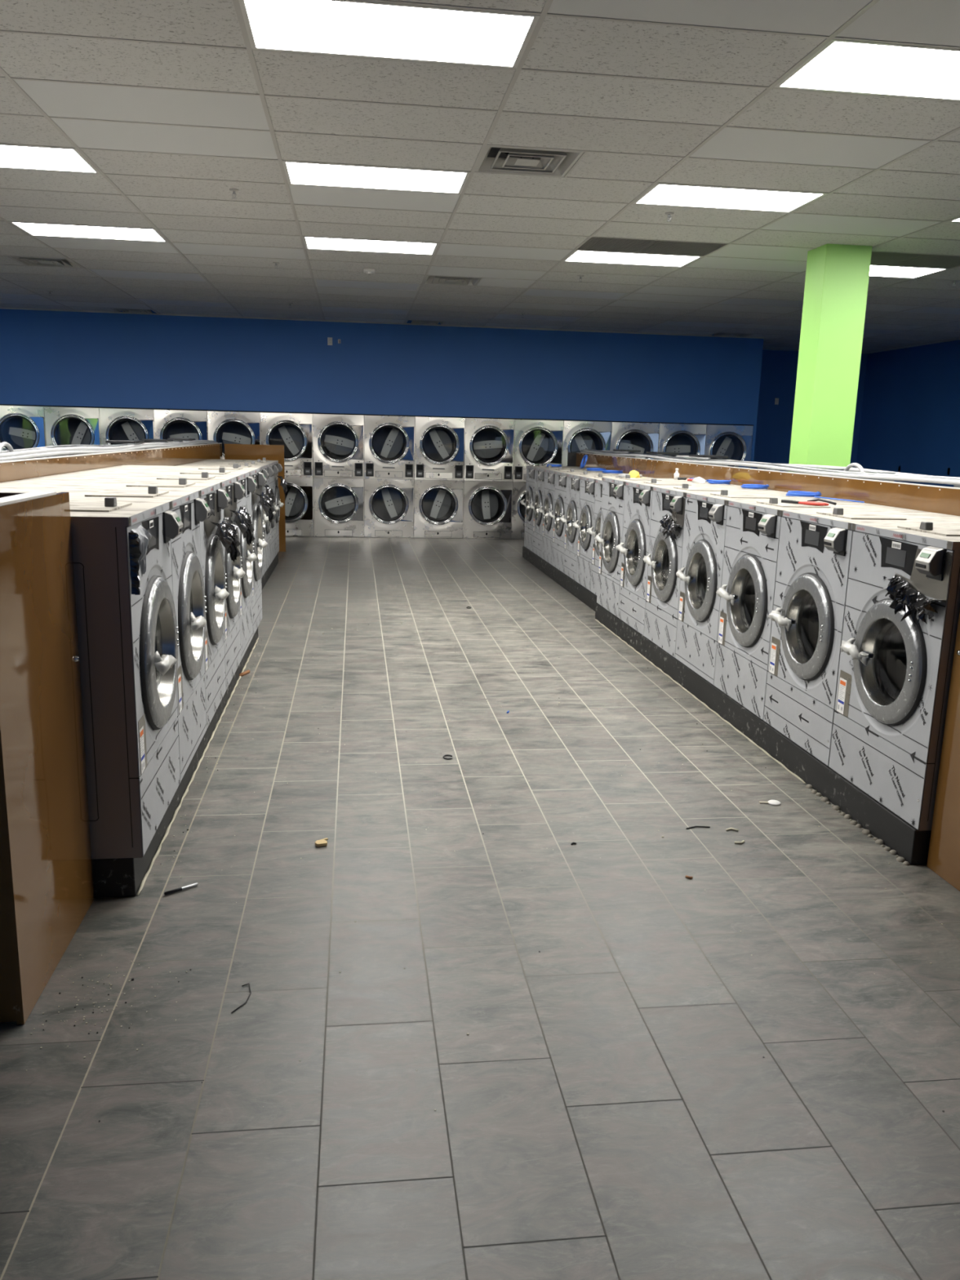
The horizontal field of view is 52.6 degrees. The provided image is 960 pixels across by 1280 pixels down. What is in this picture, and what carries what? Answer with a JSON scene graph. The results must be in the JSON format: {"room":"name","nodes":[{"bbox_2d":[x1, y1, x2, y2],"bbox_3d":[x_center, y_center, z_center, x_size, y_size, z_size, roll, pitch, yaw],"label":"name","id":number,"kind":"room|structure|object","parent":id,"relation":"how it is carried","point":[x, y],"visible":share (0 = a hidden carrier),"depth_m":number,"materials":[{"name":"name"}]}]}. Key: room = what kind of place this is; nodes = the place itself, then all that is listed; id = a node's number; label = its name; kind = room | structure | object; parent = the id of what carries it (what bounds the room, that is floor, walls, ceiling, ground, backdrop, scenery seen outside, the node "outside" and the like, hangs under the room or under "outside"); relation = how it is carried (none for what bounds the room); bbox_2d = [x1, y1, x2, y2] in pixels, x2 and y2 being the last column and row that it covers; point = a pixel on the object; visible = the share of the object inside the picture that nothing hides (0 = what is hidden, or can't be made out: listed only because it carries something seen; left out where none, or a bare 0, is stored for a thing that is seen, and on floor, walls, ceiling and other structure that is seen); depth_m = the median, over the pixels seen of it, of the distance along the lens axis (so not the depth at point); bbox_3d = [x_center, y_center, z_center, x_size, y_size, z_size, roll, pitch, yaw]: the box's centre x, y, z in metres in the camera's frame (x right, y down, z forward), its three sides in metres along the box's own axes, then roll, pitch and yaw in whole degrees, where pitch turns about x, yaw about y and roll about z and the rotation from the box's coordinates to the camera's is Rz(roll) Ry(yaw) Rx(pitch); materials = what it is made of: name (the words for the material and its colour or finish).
{"room":"laundry","nodes":[
{"label":"laundry","id":0,"kind":"room"},
{"bbox_2d":[0,308,763,468],"bbox_3d":[-3.167,-3.311,15.184,15.580,3.372,0.120,0,12,-7],"label":"wall","id":1,"kind":"structure","parent":0,"point":[47,357],"depth_m":15.12,"materials":[{"name":"blue paint"}]},
{"bbox_2d":[0,404,753,426],"bbox_3d":[-1.422,-3.535,15.292,11.980,0.016,0.012,0,12,-7],"label":"trim","id":2,"kind":"structure","parent":1,"relation":"attached to","point":[0,404],"depth_m":15.24,"materials":[{"name":"silver metal"}]},
{"bbox_2d":[0,306,764,338],"bbox_3d":[-3.119,-4.886,14.780,15.580,0.020,0.020,0,12,-7],"label":"trim","id":3,"kind":"structure","parent":1,"relation":"attached to","point":[0,307],"depth_m":14.96,"materials":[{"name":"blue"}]},
{"bbox_2d":[0,536,959,1279],"bbox_3d":[-0.716,0.083,7.569,18.500,0.001,20.830,0,12,-7],"label":"floor","id":4,"kind":"structure","parent":0,"point":[581,1126],"depth_m":2.94,"materials":[{"name":"tile"}]},
{"bbox_2d":[0,404,46,450],"bbox_3d":[-7.046,-2.671,15.211,0.793,1.918,0.928,0,12,-7],"label":"dryer","id":5,"kind":"object","parent":4,"relation":"on","point":[23,427],"visible":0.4,"depth_m":14.72,"materials":[{"name":"silver metal"}]},
{"bbox_2d":[0,491,93,1024],"bbox_3d":[-1.830,0.298,2.894,1.062,1.451,0.757,0,12,-7],"label":"end panel","id":6,"kind":"object","parent":4,"relation":"on","point":[46,889],"visible":1,"depth_m":2.88,"materials":[{"name":"brown laminate"}]},
{"bbox_2d":[44,406,101,446],"bbox_3d":[-6.254,-2.672,15.312,0.793,1.918,0.928,0,12,-7],"label":"dryer","id":7,"kind":"object","parent":4,"relation":"on","point":[64,425],"visible":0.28,"depth_m":14.77,"materials":[{"name":"silver metal"}]},
{"bbox_2d":[0,485,210,781],"bbox_3d":[-1.790,-0.072,4.401,1.136,1.253,0.763,0,12,-7],"label":"washing machine","id":8,"kind":"object","parent":4,"relation":"on","point":[188,582],"visible":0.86,"depth_m":4.37,"materials":[{"name":"silver metal"}]},
{"bbox_2d":[0,477,239,728],"bbox_3d":[-1.863,-0.231,5.146,1.180,1.253,0.763,0,12,-7],"label":"washing machine","id":9,"kind":"object","parent":4,"relation":"on","point":[214,534],"visible":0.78,"depth_m":5.08,"materials":[{"name":"silver metal"}]},
{"bbox_2d":[69,497,183,858],"bbox_3d":[-1.697,0.087,3.659,1.132,1.253,0.763,0,12,-7],"label":"washing machine","id":10,"kind":"object","parent":4,"relation":"on","point":[127,633],"visible":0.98,"depth_m":3.40,"materials":[{"name":"silver metal"}]},
{"bbox_2d":[99,408,155,444],"bbox_3d":[-5.462,-2.674,15.414,0.793,1.918,0.928,0,12,-7],"label":"dryer","id":11,"kind":"object","parent":4,"relation":"on","point":[116,424],"visible":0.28,"depth_m":14.85,"materials":[{"name":"silver metal"}]},
{"bbox_2d":[26,471,254,689],"bbox_3d":[-1.958,-0.390,5.888,1.180,1.253,0.763,0,12,-7],"label":"washing machine","id":12,"kind":"object","parent":4,"relation":"on","point":[234,571],"visible":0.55,"depth_m":5.83,"materials":[{"name":"silver metal"}]},
{"bbox_2d":[0,443,285,551],"bbox_3d":[-2.639,-0.871,8.303,1.193,1.468,10.410,0,12,-7],"label":"wall","id":13,"kind":"structure","parent":4,"relation":"on","point":[17,469],"depth_m":8.56,"materials":[{"name":"laminate"}]},
{"bbox_2d":[0,441,13,452],"bbox_3d":[-2.781,-1.115,5.692,0.026,0.089,0.266,0,12,-7],"label":"pipe elbow","id":14,"kind":"object","parent":13,"relation":"on","point":[3,444],"visible":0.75,"depth_m":5.69,"materials":[{"name":"grey plastic"}]},
{"bbox_2d":[1,439,198,452],"bbox_3d":[-3.141,-1.612,8.064,0.032,0.040,10.100,0,12,-7],"label":"conduit","id":15,"kind":"object","parent":13,"relation":"on","point":[126,444],"visible":0.3,"depth_m":7.12,"materials":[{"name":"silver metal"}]},
{"bbox_2d":[141,439,173,441],"bbox_3d":[-3.262,-2.021,9.833,0.240,0.020,0.400,0,12,-7],"label":"board","id":16,"kind":"object","parent":15,"relation":"on","point":[144,440],"visible":0.91,"depth_m":9.64,"materials":[{"name":"black plastic"}]},
{"bbox_2d":[0,440,215,457],"bbox_3d":[-2.933,-1.607,8.092,0.044,0.052,10.100,0,12,-7],"label":"conduit","id":17,"kind":"object","parent":13,"relation":"on","point":[76,448],"visible":0.64,"depth_m":6.79,"materials":[{"name":"grey plastic"}]},
{"bbox_2d":[105,440,144,443],"bbox_3d":[-3.086,-1.727,8.461,0.240,0.020,0.400,0,12,-7],"label":"board","id":18,"kind":"object","parent":17,"relation":"on","point":[106,441],"visible":1,"depth_m":8.28,"materials":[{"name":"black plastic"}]},
{"bbox_2d":[0,441,217,461],"bbox_3d":[-2.891,-1.593,8.101,0.032,0.040,10.100,0,12,-7],"label":"conduit","id":19,"kind":"object","parent":13,"relation":"attached to","point":[68,452],"visible":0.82,"depth_m":6.50,"materials":[{"name":"grey plastic"}]},
{"bbox_2d":[68,466,257,660],"bbox_3d":[-2.075,-0.549,6.628,1.136,1.253,0.763,0,12,-7],"label":"washing machine","id":20,"kind":"object","parent":4,"relation":"on","point":[250,485],"visible":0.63,"depth_m":6.57,"materials":[{"name":"silver metal"}]},
{"bbox_2d":[91,627,258,897],"bbox_3d":[-2.015,0.377,5.654,0.985,0.151,4.585,0,12,-7],"label":"plinth","id":21,"kind":"object","parent":4,"relation":"on","point":[119,877],"visible":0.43,"depth_m":3.65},
{"bbox_2d":[153,409,208,441],"bbox_3d":[-4.670,-2.675,15.515,0.793,1.918,0.928,0,12,-7],"label":"dryer","id":22,"kind":"object","parent":4,"relation":"on","point":[168,424],"visible":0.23,"depth_m":14.95,"materials":[{"name":"silver metal"}]},
{"bbox_2d":[164,882,198,895],"bbox_3d":[-1.094,0.911,3.560,0.132,0.013,0.013,-9,16,-40],"label":"marker pen","id":23,"kind":"object","parent":4,"relation":"on","point":[179,889],"visible":1,"depth_m":3.55,"materials":[{"name":"black plastic"}]},
{"bbox_2d":[101,463,274,635],"bbox_3d":[-2.149,-0.708,7.373,1.180,1.253,0.763,0,12,-7],"label":"washing machine","id":24,"kind":"object","parent":4,"relation":"on","point":[260,544],"visible":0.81,"depth_m":7.30,"materials":[{"name":"silver metal"}]},
{"bbox_2d":[137,637,258,895],"bbox_3d":[-1.518,0.454,5.695,0.018,0.012,4.500,0,12,-7],"label":"bead","id":25,"kind":"object","parent":4,"relation":"on","point":[166,833],"visible":1,"depth_m":4.51,"materials":[{"name":"beige"}]},
{"bbox_2d":[175,462,274,577],"bbox_3d":[-2.589,-1.230,9.985,0.960,1.173,0.658,0,12,-7],"label":"washing machine","id":26,"kind":"object","parent":4,"relation":"on","point":[268,490],"visible":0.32,"depth_m":9.98,"materials":[{"name":"silver metal"}]},
{"bbox_2d":[184,461,275,571],"bbox_3d":[-2.692,-1.367,10.622,0.919,1.173,0.658,0,12,-7],"label":"washing machine","id":27,"kind":"object","parent":4,"relation":"on","point":[266,466],"visible":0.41,"depth_m":10.62,"materials":[{"name":"silver metal"}]},
{"bbox_2d":[207,410,261,459],"bbox_3d":[-3.877,-2.677,15.616,0.793,1.918,0.928,0,12,-7],"label":"dryer","id":28,"kind":"object","parent":4,"relation":"on","point":[224,427],"visible":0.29,"depth_m":15.06,"materials":[{"name":"white metal"}]},
{"bbox_2d":[197,459,279,564],"bbox_3d":[-2.774,-1.504,11.263,0.920,1.173,0.658,0,12,-7],"label":"washing machine","id":29,"kind":"object","parent":4,"relation":"on","point":[274,468],"visible":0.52,"depth_m":11.25,"materials":[{"name":"silver metal"}]},
{"bbox_2d":[205,457,287,556],"bbox_3d":[-2.836,-1.641,11.906,0.960,1.173,0.658,0,12,-7],"label":"washing machine","id":30,"kind":"object","parent":4,"relation":"on","point":[282,482],"visible":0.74,"depth_m":11.83,"materials":[{"name":"silver metal"}]},
{"bbox_2d":[261,552,278,589],"bbox_3d":[-2.683,-0.581,10.112,0.795,0.151,4.619,0,12,-7],"label":"plinth","id":31,"kind":"object","parent":4,"relation":"on","point":[269,571],"visible":0.11,"depth_m":11.18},
{"bbox_2d":[260,412,314,536],"bbox_3d":[-3.085,-2.678,15.718,0.793,1.918,0.928,0,12,-7],"label":"dryer","id":32,"kind":"object","parent":4,"relation":"on","point":[294,431],"visible":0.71,"depth_m":15.37,"materials":[{"name":"white metal"}]},
{"bbox_2d":[315,837,328,846],"bbox_3d":[-0.649,0.829,3.994,0.064,0.013,0.064,-4,13,-24],"label":"scrap","id":33,"kind":"object","parent":4,"relation":"on","point":[321,842],"visible":1,"depth_m":3.97,"materials":[{"name":"brown paper"}]},
{"bbox_2d":[312,413,364,537],"bbox_3d":[-2.293,-2.680,15.819,0.793,1.918,0.928,0,12,-7],"label":"dryer","id":34,"kind":"object","parent":4,"relation":"on","point":[338,440],"visible":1,"depth_m":15.46,"materials":[{"name":"white metal"}]},
{"bbox_2d":[364,415,414,537],"bbox_3d":[-1.501,-2.681,15.920,0.793,1.918,0.928,0,12,-7],"label":"dryer","id":35,"kind":"object","parent":4,"relation":"on","point":[388,441],"visible":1,"depth_m":15.55,"materials":[{"name":"white metal"}]},
{"bbox_2d":[413,416,465,537],"bbox_3d":[-0.709,-2.682,16.022,0.793,1.918,0.928,0,12,-7],"label":"dryer","id":36,"kind":"object","parent":4,"relation":"on","point":[439,442],"visible":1,"depth_m":15.66,"materials":[{"name":"white metal"}]},
{"bbox_2d":[26,614,944,1121],"bbox_3d":[-0.039,0.476,5.776,3.229,0.005,7.040,0,12,-7],"label":"crumbs","id":37,"kind":"object","parent":4,"relation":"on","point":[132,979],"visible":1,"depth_m":2.98,"materials":[{"name":"beige"}]},
{"bbox_2d":[462,417,514,538],"bbox_3d":[0.084,-2.684,16.123,0.793,1.918,0.928,0,12,-7],"label":"dryer","id":38,"kind":"object","parent":4,"relation":"on","point":[488,466],"visible":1,"depth_m":15.76,"materials":[{"name":"white metal"}]},
{"bbox_2d":[511,419,563,538],"bbox_3d":[0.876,-2.685,16.224,0.793,1.918,0.928,0,12,-7],"label":"dryer","id":39,"kind":"object","parent":4,"relation":"on","point":[536,442],"visible":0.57,"depth_m":15.76,"materials":[{"name":"white metal"}]},
{"bbox_2d":[520,463,586,551],"bbox_3d":[0.994,-1.805,13.189,0.856,1.152,0.658,0,12,-7],"label":"washing machine","id":40,"kind":"object","parent":4,"relation":"on","point":[531,471],"depth_m":13.10,"materials":[{"name":"silver metal"}]},
{"bbox_2d":[528,454,587,557],"bbox_3d":[1.079,-1.739,12.533,0.855,1.297,0.658,0,12,-7],"label":"washing machine","id":41,"kind":"object","parent":4,"relation":"on","point":[540,471],"depth_m":12.46,"materials":[{"name":"silver metal"}]},
{"bbox_2d":[522,546,596,611],"bbox_3d":[1.266,-0.755,11.409,0.772,0.151,4.624,0,12,-7],"label":"plinth","id":42,"kind":"object","parent":4,"relation":"on","point":[582,593],"visible":0.24,"depth_m":10.96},
{"bbox_2d":[537,466,606,564],"bbox_3d":[1.157,-1.530,11.908,0.859,1.151,0.658,0,12,-7],"label":"washing machine","id":43,"kind":"object","parent":4,"relation":"on","point":[549,474],"depth_m":11.82,"materials":[{"name":"silver metal"}]},
{"bbox_2d":[547,468,622,572],"bbox_3d":[1.241,-1.393,11.268,0.856,1.152,0.658,0,12,-7],"label":"washing machine","id":44,"kind":"object","parent":4,"relation":"on","point":[561,478],"depth_m":11.17,"materials":[{"name":"silver metal"}]},
{"bbox_2d":[561,420,612,466],"bbox_3d":[1.668,-2.687,16.326,0.793,1.918,0.928,0,12,-7],"label":"dryer","id":45,"kind":"object","parent":4,"relation":"on","point":[578,436],"visible":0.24,"depth_m":15.77,"materials":[{"name":"white metal"}]},
{"bbox_2d":[586,476,619,595],"bbox_3d":[1.485,-0.982,9.346,0.860,1.153,0.658,0,12,-7],"label":"washing machine","id":46,"kind":"object","parent":4,"relation":"on","point":[598,490],"visible":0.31,"depth_m":9.46,"materials":[{"name":"silver metal"}]},
{"bbox_2d":[560,471,648,581],"bbox_3d":[1.323,-1.257,10.627,0.855,1.153,0.658,0,12,-7],"label":"washing machine","id":47,"kind":"object","parent":4,"relation":"on","point":[573,486],"visible":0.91,"depth_m":10.54,"materials":[{"name":"silver metal"}]},
{"bbox_2d":[572,473,653,591],"bbox_3d":[1.403,-1.119,9.986,0.859,1.153,0.658,0,12,-7],"label":"washing machine","id":48,"kind":"object","parent":4,"relation":"on","point":[588,484],"visible":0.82,"depth_m":9.93,"materials":[{"name":"silver metal"}]},
{"bbox_2d":[610,422,659,459],"bbox_3d":[2.460,-2.688,16.427,0.793,1.918,0.928,0,12,-7],"label":"dryer","id":49,"kind":"object","parent":4,"relation":"on","point":[642,437],"visible":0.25,"depth_m":15.87,"materials":[{"name":"white metal"}]},
{"bbox_2d":[594,474,709,617],"bbox_3d":[1.527,-0.856,8.642,0.956,1.200,0.763,0,12,-7],"label":"washing machine","id":50,"kind":"object","parent":4,"relation":"on","point":[611,535],"visible":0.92,"depth_m":8.57,"materials":[{"name":"silver metal"}]},
{"bbox_2d":[616,478,742,635],"bbox_3d":[1.622,-0.697,7.900,0.956,1.200,0.763,0,12,-7],"label":"washing machine","id":51,"kind":"object","parent":4,"relation":"on","point":[633,548],"depth_m":7.83,"materials":[{"name":"silver metal"}]},
{"bbox_2d":[657,423,706,461],"bbox_3d":[3.252,-2.690,16.528,0.793,1.918,0.928,0,12,-7],"label":"dryer","id":52,"kind":"object","parent":4,"relation":"on","point":[684,439],"visible":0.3,"depth_m":15.97,"materials":[{"name":"white metal"}]},
{"bbox_2d":[595,618,805,783],"bbox_3d":[1.349,0.261,6.955,0.016,0.010,4.350,0,12,-7],"label":"bead","id":53,"kind":"object","parent":4,"relation":"on","point":[651,663],"visible":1,"depth_m":6.05,"materials":[{"name":"beige"}]},
{"bbox_2d":[643,483,787,657],"bbox_3d":[1.717,-0.537,7.158,0.956,1.198,0.763,0,12,-7],"label":"washing machine","id":54,"kind":"object","parent":4,"relation":"on","point":[664,559],"depth_m":7.08,"materials":[{"name":"silver metal"}]},
{"bbox_2d":[704,424,753,468],"bbox_3d":[4.045,-2.691,16.629,0.793,1.918,0.928,0,12,-7],"label":"dryer","id":55,"kind":"object","parent":4,"relation":"on","point":[734,442],"visible":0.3,"depth_m":16.09,"materials":[{"name":"white metal"}]},
{"bbox_2d":[595,603,931,864],"bbox_3d":[1.841,0.282,6.564,0.864,0.151,5.342,0,12,-7],"label":"plinth","id":56,"kind":"object","parent":4,"relation":"on","point":[909,843],"visible":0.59,"depth_m":4.99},
{"bbox_2d":[567,452,959,515],"bbox_3d":[2.125,-0.873,8.914,0.520,1.453,10.330,0,12,-7],"label":"wall","id":57,"kind":"structure","parent":4,"relation":"on","point":[922,497],"depth_m":6.74,"materials":[{"name":"laminate"}]},
{"bbox_2d":[604,450,931,475],"bbox_3d":[2.299,-1.607,8.763,0.044,0.052,10.100,0,12,-7],"label":"conduit","id":58,"kind":"object","parent":57,"relation":"on","point":[852,469],"visible":0.2,"depth_m":7.11,"materials":[{"name":"grey"}]},
{"bbox_2d":[688,454,728,457],"bbox_3d":[2.146,-1.726,9.132,0.240,0.020,0.400,0,12,-7],"label":"board","id":59,"kind":"object","parent":58,"relation":"on","point":[691,455],"visible":1,"depth_m":8.95,"materials":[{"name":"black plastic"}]},
{"bbox_2d":[580,449,959,485],"bbox_3d":[2.051,-1.597,8.733,0.036,0.044,10.100,0,12,-7],"label":"conduit","id":60,"kind":"object","parent":57,"relation":"on","point":[930,480],"visible":0.98,"depth_m":6.75,"materials":[{"name":"grey plastic"}]},
{"bbox_2d":[583,448,959,479],"bbox_3d":[2.091,-1.611,8.736,0.032,0.040,10.100,0,12,-7],"label":"conduit","id":61,"kind":"object","parent":57,"relation":"on","point":[655,455],"visible":0.62,"depth_m":7.00,"materials":[{"name":"silver metal"}]},
{"bbox_2d":[646,451,679,454],"bbox_3d":[1.970,-2.021,10.504,0.240,0.020,0.400,0,12,-7],"label":"board","id":62,"kind":"object","parent":61,"relation":"on","point":[647,452],"visible":1,"depth_m":10.32,"materials":[{"name":"black plastic"}]},
{"bbox_2d":[844,462,864,472],"bbox_3d":[2.451,-1.115,6.363,0.026,0.089,0.266,0,12,-7],"label":"pipe elbow","id":63,"kind":"object","parent":57,"relation":"on","point":[848,467],"visible":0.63,"depth_m":6.33,"materials":[{"name":"grey plastic"}]},
{"bbox_2d":[675,489,864,684],"bbox_3d":[1.822,-0.363,6.345,0.954,1.199,0.910,0,12,-7],"label":"washing machine","id":64,"kind":"object","parent":4,"relation":"on","point":[700,574],"depth_m":6.33,"materials":[{"name":"silver metal"}]},
{"bbox_2d":[759,800,781,805],"bbox_3d":[1.363,0.763,4.568,0.100,0.010,0.060,2,12,1],"label":"tag","id":65,"kind":"object","parent":4,"relation":"on","point":[774,802],"visible":1,"depth_m":4.56,"materials":[{"name":"white plastic"}]},
{"bbox_2d":[713,497,931,719],"bbox_3d":[1.908,-0.220,5.673,0.956,1.200,0.763,0,12,-7],"label":"washing machine","id":66,"kind":"object","parent":4,"relation":"on","point":[746,593],"visible":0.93,"depth_m":5.58,"materials":[{"name":"silver metal"}]},
{"bbox_2d":[781,498,836,506],"bbox_3d":[1.869,-0.787,5.532,0.093,0.042,0.341,-6,14,-33],"label":"pliers","id":67,"kind":"object","parent":66,"relation":"on","point":[811,502],"visible":0.87,"depth_m":5.49,"materials":[{"name":"red plastic"}]},
{"bbox_2d":[805,784,910,865],"bbox_3d":[1.675,0.810,4.367,0.044,0.017,0.905,0,12,-7],"label":"bead","id":68,"kind":"object","parent":4,"relation":"on","point":[867,832],"visible":1,"depth_m":4.30,"materials":[{"name":"brown"}]},
{"bbox_2d":[763,507,959,766],"bbox_3d":[2.003,-0.061,4.931,0.956,1.200,0.763,0,12,-7],"label":"washing machine","id":69,"kind":"object","parent":4,"relation":"on","point":[806,616],"visible":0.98,"depth_m":4.85,"materials":[{"name":"silver metal"}]},
{"bbox_2d":[828,521,959,831],"bbox_3d":[2.095,0.098,4.189,0.961,1.200,0.763,0,12,-7],"label":"washing machine","id":70,"kind":"object","parent":4,"relation":"on","point":[902,608],"visible":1,"depth_m":4.04,"materials":[{"name":"silver metal"}]},
{"bbox_2d":[926,610,959,891],"bbox_3d":[2.268,0.301,3.366,0.807,1.451,0.942,0,12,-7],"label":"end panel","id":71,"kind":"object","parent":4,"relation":"on","point":[944,853],"visible":1,"depth_m":3.77,"materials":[{"name":"brown laminate"}]},
{"bbox_2d":[0,0,959,353],"bbox_3d":[-0.634,-3.166,6.883,18.500,0.001,20.830,0,12,-7],"label":"ceiling","id":72,"kind":"structure","parent":0,"point":[566,44],"depth_m":5.89,"materials":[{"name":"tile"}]},
{"bbox_2d":[8,256,83,268],"bbox_3d":[-4.544,-4.109,10.169,0.586,0.306,0.586,0,12,-7],"label":"ceiling vent","id":73,"kind":"object","parent":72,"relation":"in","point":[28,261],"visible":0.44,"depth_m":10.25,"materials":[{"name":"grey metal"}]},
{"bbox_2d":[0,144,100,173],"bbox_3d":[-3.109,-3.107,6.170,1.195,0.064,0.586,0,12,-7],"label":"ceiling light","id":74,"kind":"object","parent":72,"relation":"attached to","point":[13,157],"visible":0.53,"depth_m":6.23,"materials":[{"name":"grey plastic"}]},
{"bbox_2d":[9,222,168,242],"bbox_3d":[-3.412,-3.614,8.536,1.195,0.064,0.586,0,12,-7],"label":"ceiling light","id":75,"kind":"object","parent":72,"relation":"attached to","point":[32,228],"visible":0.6,"depth_m":8.54,"materials":[{"name":"grey plastic"}]},
{"bbox_2d":[110,307,157,313],"bbox_3d":[-5.075,-4.997,14.309,0.586,0.306,0.586,0,12,-7],"label":"ceiling vent","id":76,"kind":"object","parent":72,"relation":"in","point":[129,310],"visible":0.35,"depth_m":14.31,"materials":[{"name":"grey metal"}]},
{"bbox_2d":[302,236,439,254],"bbox_3d":[-0.994,-3.618,8.845,1.195,0.064,0.586,0,12,-7],"label":"ceiling light","id":77,"kind":"object","parent":72,"relation":"attached to","point":[310,242],"visible":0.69,"depth_m":8.85,"materials":[{"name":"grey plastic"}]},
{"bbox_2d":[282,160,470,194],"bbox_3d":[-0.690,-3.111,6.479,1.195,0.064,0.586,0,12,-7],"label":"ceiling light","id":78,"kind":"object","parent":72,"relation":"attached to","point":[296,173],"visible":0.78,"depth_m":6.47,"materials":[{"name":"grey plastic"}]},
{"bbox_2d":[238,0,540,68],"bbox_3d":[-0.387,-2.604,4.114,1.195,0.064,0.586,0,12,-7],"label":"ceiling light","id":79,"kind":"object","parent":72,"relation":"attached to","point":[347,28],"visible":0.91,"depth_m":4.10,"materials":[{"name":"grey plastic"}]},
{"bbox_2d":[404,320,444,324],"bbox_3d":[-0.842,-5.004,14.851,0.586,0.306,0.586,0,12,-7],"label":"ceiling vent","id":80,"kind":"object","parent":72,"relation":"in","point":[416,322],"visible":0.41,"depth_m":14.86,"materials":[{"name":"grey metal"}]},
{"bbox_2d":[423,275,480,285],"bbox_3d":[-0.311,-4.117,10.711,0.586,0.306,0.586,0,12,-7],"label":"ceiling vent","id":81,"kind":"object","parent":72,"relation":"in","point":[443,280],"visible":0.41,"depth_m":10.86,"materials":[{"name":"grey metal"}]},
{"bbox_2d":[475,145,583,177],"bbox_3d":[0.296,-3.102,5.979,0.586,0.306,0.586,0,12,-7],"label":"ceiling vent","id":82,"kind":"object","parent":72,"relation":"in","point":[494,159],"visible":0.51,"depth_m":6.09,"materials":[{"name":"silver metal"}]},
{"bbox_2d":[577,237,657,252],"bbox_3d":[1.199,-3.502,8.523,0.592,0.070,0.592,0,12,-7],"label":"tile","id":83,"kind":"object","parent":72,"relation":"in","point":[593,243],"visible":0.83,"depth_m":8.53,"materials":[{"name":"grey tile"}]},
{"bbox_2d":[563,250,702,266],"bbox_3d":[1.425,-3.623,9.154,1.195,0.064,0.586,0,12,-7],"label":"ceiling light","id":84,"kind":"object","parent":72,"relation":"attached to","point":[587,256],"visible":0.58,"depth_m":9.16,"materials":[{"name":"grey plastic"}]},
{"bbox_2d":[641,240,725,255],"bbox_3d":[1.804,-3.503,8.600,0.592,0.070,0.592,0,12,-7],"label":"ceiling vent","id":85,"kind":"object","parent":72,"relation":"in","point":[660,246],"visible":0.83,"depth_m":8.61,"materials":[{"name":"silver metal"}]},
{"bbox_2d":[632,183,827,213],"bbox_3d":[1.729,-3.116,6.789,1.195,0.064,0.586,0,12,-7],"label":"ceiling light","id":86,"kind":"object","parent":72,"relation":"attached to","point":[661,194],"visible":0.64,"depth_m":6.79,"materials":[{"name":"grey plastic"}]},
{"bbox_2d":[709,332,753,336],"bbox_3d":[3.995,-5.013,15.469,0.586,0.306,0.586,0,12,-7],"label":"ceiling vent","id":87,"kind":"object","parent":72,"relation":"in","point":[718,333],"visible":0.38,"depth_m":15.46,"materials":[{"name":"grey metal"}]},
{"bbox_2d":[715,297,803,307],"bbox_3d":[3.541,-4.134,11.829,1.195,0.064,0.586,0,12,-7],"label":"ceiling light","id":88,"kind":"object","parent":72,"relation":"attached to","point":[733,301],"visible":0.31,"depth_m":11.85,"materials":[{"name":"grey"}]},
{"bbox_2d":[774,39,959,101],"bbox_3d":[2.032,-2.608,4.423,1.195,0.064,0.586,0,12,-7],"label":"ceiling light","id":89,"kind":"object","parent":72,"relation":"attached to","point":[845,66],"visible":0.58,"depth_m":4.41,"materials":[{"name":"grey plastic"}]},
{"bbox_2d":[804,265,949,278],"bbox_3d":[3.844,-3.627,9.464,1.195,0.064,0.586,0,12,-7],"label":"ceiling light","id":90,"kind":"object","parent":72,"relation":"attached to","point":[875,270],"visible":0.42,"depth_m":9.47,"materials":[{"name":"grey plastic"}]},
{"bbox_2d":[869,265,942,277],"bbox_3d":[3.843,-3.604,9.468,1.151,0.011,0.550,0,12,-7],"label":"diffuser","id":91,"kind":"object","parent":90,"relation":"attached to","point":[875,270],"depth_m":9.47,"materials":[{"name":"white plastic"}]},
{"bbox_2d":[863,328,904,334],"bbox_3d":[5.656,-4.646,14.504,1.195,0.064,0.586,0,12,-7],"label":"ceiling light","id":92,"kind":"object","parent":72,"relation":"attached to","point":[865,331],"visible":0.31,"depth_m":14.52,"materials":[{"name":"grey"}]},
{"bbox_2d":[870,251,923,265],"bbox_3d":[3.618,-3.507,8.832,0.592,0.070,0.592,0,12,-7],"label":"ceiling vent","id":93,"kind":"object","parent":72,"relation":"in","point":[877,258],"visible":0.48,"depth_m":8.80,"materials":[{"name":"silver metal"}]},
{"bbox_2d":[892,254,959,268],"bbox_3d":[4.222,-3.508,8.909,0.592,0.070,0.592,0,12,-7],"label":"ceiling vent","id":94,"kind":"object","parent":72,"relation":"in","point":[925,260],"visible":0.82,"depth_m":8.96,"materials":[{"name":"silver metal"}]},
{"bbox_2d":[753,350,867,471],"bbox_3d":[5.800,-3.757,18.368,3.020,3.372,0.100,0,12,-7],"label":"wall","id":95,"kind":"structure","parent":0,"point":[779,369],"depth_m":18.18,"materials":[{"name":"blue paint"}]},
{"bbox_2d":[788,244,872,472],"bbox_3d":[3.086,-1.784,8.795,0.410,3.332,0.370,0,12,-7],"label":"column","id":96,"kind":"structure","parent":0,"point":[837,275],"depth_m":8.50,"materials":[{"name":"paint"}]},
{"bbox_2d":[856,339,959,487],"bbox_3d":[8.551,-1.583,8.400,0.100,3.372,20.830,0,12,-7],"label":"wall","id":97,"kind":"structure","parent":0,"point":[910,420],"depth_m":16.68,"materials":[{"name":"blue paint"}]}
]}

